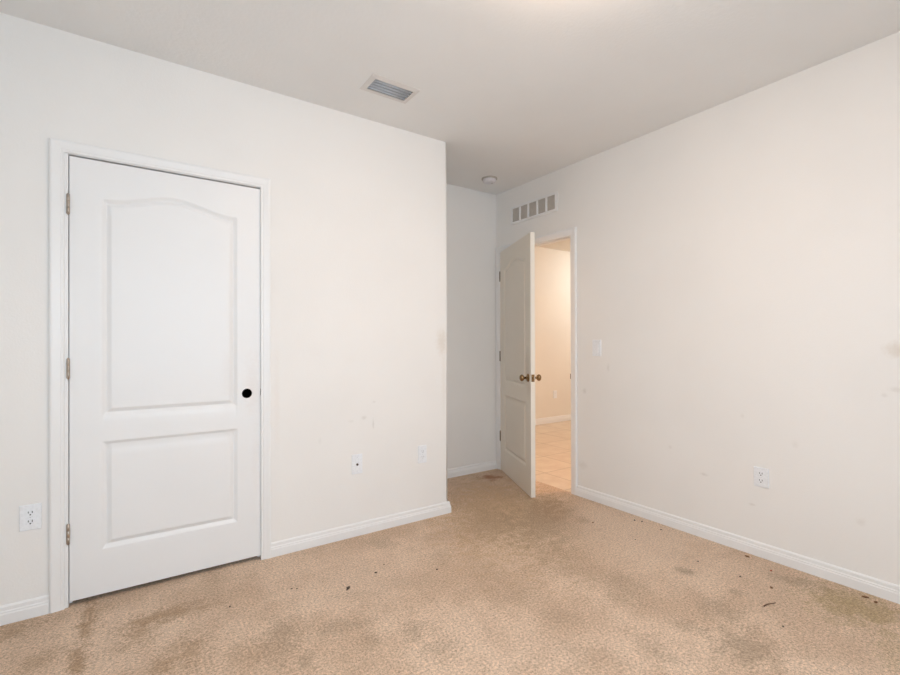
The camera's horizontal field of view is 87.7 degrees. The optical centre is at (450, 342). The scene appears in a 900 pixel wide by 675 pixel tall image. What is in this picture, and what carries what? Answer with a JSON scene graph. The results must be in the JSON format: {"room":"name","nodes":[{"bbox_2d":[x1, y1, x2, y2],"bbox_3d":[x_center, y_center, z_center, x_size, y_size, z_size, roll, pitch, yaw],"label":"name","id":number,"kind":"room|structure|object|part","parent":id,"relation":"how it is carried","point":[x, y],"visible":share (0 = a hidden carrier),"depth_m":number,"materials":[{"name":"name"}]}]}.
{"room":"empty bedroom","nodes":[
{"label":"empty bedroom","id":0,"kind":"room"},
{"bbox_2d":[0,12,446,605],"bbox_3d":[-1.385,-0.104,2.835,2.834,2.640,0.712,0,0,-35],"label":"wall","id":1,"kind":"structure","parent":0,"point":[359,205],"depth_m":2.73,"materials":[{"name":"paint"}]},
{"bbox_2d":[0,595,48,625],"bbox_3d":[-2.072,1.175,1.915,0.658,0.080,0.014,0,0,-35],"label":"baseboard","id":2,"kind":"structure","parent":1,"relation":"attached to","point":[38,606],"depth_m":2.05,"materials":[{"name":"white wood"}]},
{"bbox_2d":[19,503,41,531],"bbox_3d":[-1.855,0.773,2.070,0.074,0.112,0.009,0,0,-35],"label":"wall outlet","id":3,"kind":"object","parent":1,"relation":"attached to","point":[30,516],"visible":1,"depth_m":2.07,"materials":[{"name":"white plastic"}]},
{"bbox_2d":[25,509,35,516],"bbox_3d":[-1.853,0.754,2.068,0.035,0.028,0.003,0,0,-35],"label":"receptacle","id":4,"kind":"object","parent":3,"relation":"attached to","point":[28,512],"depth_m":2.07,"materials":[{"name":"white plastic"}]},
{"bbox_2d":[25,518,35,525],"bbox_3d":[-1.853,0.793,2.068,0.035,0.028,0.003,0,0,-35],"label":"receptacle","id":5,"kind":"object","parent":3,"relation":"attached to","point":[28,521],"depth_m":2.07,"materials":[{"name":"white plastic"}]},
{"bbox_2d":[49,137,270,613],"bbox_3d":[-1.442,0.147,2.425,0.956,2.136,0.136,0,0,-35],"label":"door frame","id":6,"kind":"structure","parent":1,"relation":"attached to","point":[58,148],"depth_m":2.14,"materials":[{"name":"white wood"}]},
{"bbox_2d":[66,156,260,601],"bbox_3d":[-1.422,0.167,2.402,0.846,2.050,0.050,0,0,-36],"label":"door","id":7,"kind":"structure","parent":1,"relation":"in","point":[165,438],"depth_m":2.35,"materials":[{"name":"paint"}]},
{"bbox_2d":[352,454,361,474],"bbox_3d":[-0.583,0.765,2.941,0.070,0.122,0.016,0,0,-35],"label":"plate","id":8,"kind":"object","parent":1,"relation":"attached to","point":[357,458],"visible":1,"depth_m":2.94,"materials":[{"name":"white plastic"}]},
{"bbox_2d":[271,460,496,557],"bbox_3d":[-0.279,1.175,3.582,2.272,0.080,0.726,0,0,-35],"label":"baseboard","id":9,"kind":"structure","parent":1,"relation":"attached to","point":[282,547],"depth_m":2.99,"materials":[{"name":"white wood"}]},
{"bbox_2d":[418,445,426,463],"bbox_3d":[-0.191,0.768,3.215,0.066,0.119,0.009,0,0,-35],"label":"wall outlet","id":10,"kind":"object","parent":1,"relation":"attached to","point":[422,450],"visible":1,"depth_m":3.21,"materials":[{"name":"white plastic"}]},
{"bbox_2d":[0,420,899,674],"bbox_3d":[1.157,1.240,3.303,7.550,0.060,5.840,0,0,-35],"label":"floor","id":11,"kind":"structure","parent":0,"point":[522,584],"depth_m":2.12,"materials":[{"name":"beige carpet"}]},
{"bbox_2d":[0,0,899,251],"bbox_3d":[1.134,-1.490,3.228,7.670,0.120,5.960,0,0,-35],"label":"ceiling","id":12,"kind":"structure","parent":0,"point":[517,92],"depth_m":2.32,"materials":[{"name":"paint"}]},
{"bbox_2d":[359,74,420,103],"bbox_3d":[-0.340,-1.480,2.646,0.294,0.116,0.180,0,0,-35],"label":"ceiling vent","id":13,"kind":"object","parent":12,"relation":"in","point":[375,84],"visible":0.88,"depth_m":2.64,"materials":[{"name":"metal"}]},
{"bbox_3d":[-0.364,-1.428,2.682,0.235,0.011,0.008,0,0,-35],"label":"blade","id":14,"kind":"part","parent":13,"relation":"part of","materials":[{"name":"metal"}]},
{"bbox_3d":[-0.349,-1.428,2.660,0.235,0.011,0.008,0,0,-35],"label":"blade","id":15,"kind":"part","parent":13,"relation":"part of","materials":[{"name":"metal"}]},
{"bbox_3d":[-0.334,-1.428,2.638,0.235,0.011,0.008,0,0,-35],"label":"blade","id":16,"kind":"part","parent":13,"relation":"part of","materials":[{"name":"metal"}]},
{"bbox_3d":[-0.319,-1.428,2.616,0.235,0.011,0.008,0,0,-35],"label":"blade","id":17,"kind":"part","parent":13,"relation":"part of","materials":[{"name":"metal"}]},
{"bbox_2d":[482,176,496,184],"bbox_3d":[0.341,-1.404,4.075,0.136,0.043,0.136,0,0,-35],"label":"smoke detector","id":18,"kind":"object","parent":12,"relation":"attached to","point":[488,180],"visible":1,"depth_m":4.04,"materials":[{"name":"plastic"}]},
{"bbox_2d":[447,184,495,468],"bbox_3d":[-0.020,-0.103,4.280,1.292,2.640,0.120,0,0,-35],"label":"wall","id":19,"kind":"structure","parent":0,"point":[471,214],"depth_m":4.35,"materials":[{"name":"paint"}]},
{"bbox_2d":[535,247,570,418],"bbox_3d":[1.119,-0.099,6.889,3.544,2.640,0.100,0,0,-35],"label":"wall","id":20,"kind":"structure","parent":0,"point":[552,266],"depth_m":7.12,"materials":[{"name":"paint"}]},
{"bbox_2d":[535,414,570,424],"bbox_3d":[1.155,1.176,6.839,3.544,0.090,0.014,0,0,-35],"label":"baseboard","id":21,"kind":"structure","parent":20,"relation":"attached to","point":[561,418],"depth_m":7.11,"materials":[{"name":"white wood"}]},
{"bbox_2d":[553,390,556,397],"bbox_3d":[1.600,0.796,7.150,0.075,0.118,0.009,0,0,-35],"label":"wall outlet","id":22,"kind":"object","parent":20,"relation":"attached to","point":[555,391],"visible":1,"depth_m":7.15,"materials":[{"name":"white plastic"}]},
{"bbox_2d":[496,31,899,585],"bbox_3d":[1.723,-0.113,2.781,0.120,2.640,4.326,0,0,-35],"label":"wall","id":23,"kind":"structure","parent":0,"point":[738,259],"depth_m":2.66,"materials":[{"name":"paint"}]},
{"bbox_2d":[499,232,540,497],"bbox_3d":[0.570,0.176,4.063,0.176,2.068,0.859,0,0,-10],"label":"door","id":24,"kind":"structure","parent":23,"relation":"in","point":[517,261],"depth_m":3.96,"materials":[{"name":"paint"}]},
{"bbox_3d":[0.572,0.281,3.698,0.050,0.052,0.052,0,0,-10],"label":"knob","id":25,"kind":"part","parent":24,"relation":"part of","materials":[{"name":"gold metal"}]},
{"bbox_3d":[0.695,0.281,3.720,0.050,0.052,0.052,0,0,-10],"label":"knob","id":26,"kind":"part","parent":24,"relation":"part of","materials":[{"name":"gold metal"}]},
{"bbox_2d":[510,191,557,224],"bbox_3d":[0.725,-1.169,4.113,0.014,0.161,0.572,0,0,-35],"label":"air vent","id":27,"kind":"object","parent":23,"relation":"in","point":[546,204],"visible":1,"depth_m":4.09,"materials":[{"name":"metal"}]},
{"bbox_3d":[0.602,-1.168,4.292,0.007,0.119,0.090,0,0,-35],"label":"louver panel","id":28,"kind":"part","parent":27,"relation":"part of","materials":[{"name":"metal"}]},
{"bbox_3d":[0.664,-1.168,4.203,0.007,0.119,0.090,0,0,-35],"label":"louver panel","id":29,"kind":"part","parent":27,"relation":"part of","materials":[{"name":"metal"}]},
{"bbox_3d":[0.725,-1.169,4.113,0.007,0.119,0.090,0,0,-35],"label":"louver panel","id":30,"kind":"part","parent":27,"relation":"part of","materials":[{"name":"metal"}]},
{"bbox_3d":[0.787,-1.169,4.024,0.007,0.119,0.090,0,0,-35],"label":"louver panel","id":31,"kind":"part","parent":27,"relation":"part of","materials":[{"name":"metal"}]},
{"bbox_3d":[0.849,-1.169,3.934,0.007,0.119,0.090,0,0,-35],"label":"louver panel","id":32,"kind":"part","parent":27,"relation":"part of","materials":[{"name":"metal"}]},
{"bbox_2d":[495,227,576,494],"bbox_3d":[0.770,0.150,4.152,0.136,2.127,0.981,0,0,-35],"label":"door frame","id":33,"kind":"structure","parent":23,"relation":"attached to","point":[572,232],"depth_m":3.75,"materials":[{"name":"white wood"}]},
{"bbox_2d":[592,340,600,355],"bbox_3d":[1.110,0.043,3.556,0.012,0.124,0.078,0,0,-35],"label":"light switch","id":34,"kind":"object","parent":23,"relation":"attached to","point":[596,344],"visible":1,"depth_m":3.55,"materials":[{"name":"white plastic"}]},
{"bbox_2d":[576,485,899,603],"bbox_3d":[1.950,1.165,2.334,0.014,0.080,3.343,0,0,-35],"label":"baseboard","id":35,"kind":"structure","parent":23,"relation":"attached to","point":[858,581],"depth_m":2.64,"materials":[{"name":"white wood"}]},
{"bbox_2d":[754,466,768,488],"bbox_3d":[1.747,0.759,2.634,0.009,0.108,0.076,0,0,-35],"label":"wall outlet","id":36,"kind":"object","parent":23,"relation":"attached to","point":[761,475],"visible":1,"depth_m":2.63,"materials":[{"name":"white plastic"}]},
{"bbox_2d":[757,471,763,476],"bbox_3d":[1.745,0.740,2.632,0.003,0.028,0.035,0,0,-35],"label":"receptacle","id":37,"kind":"object","parent":36,"relation":"attached to","point":[759,473],"depth_m":2.63,"materials":[{"name":"white plastic"}]},
{"bbox_2d":[757,478,763,483],"bbox_3d":[1.745,0.779,2.632,0.003,0.028,0.035,0,0,-35],"label":"receptacle","id":38,"kind":"object","parent":36,"relation":"attached to","point":[759,480],"depth_m":2.63,"materials":[{"name":"white plastic"}]}
]}

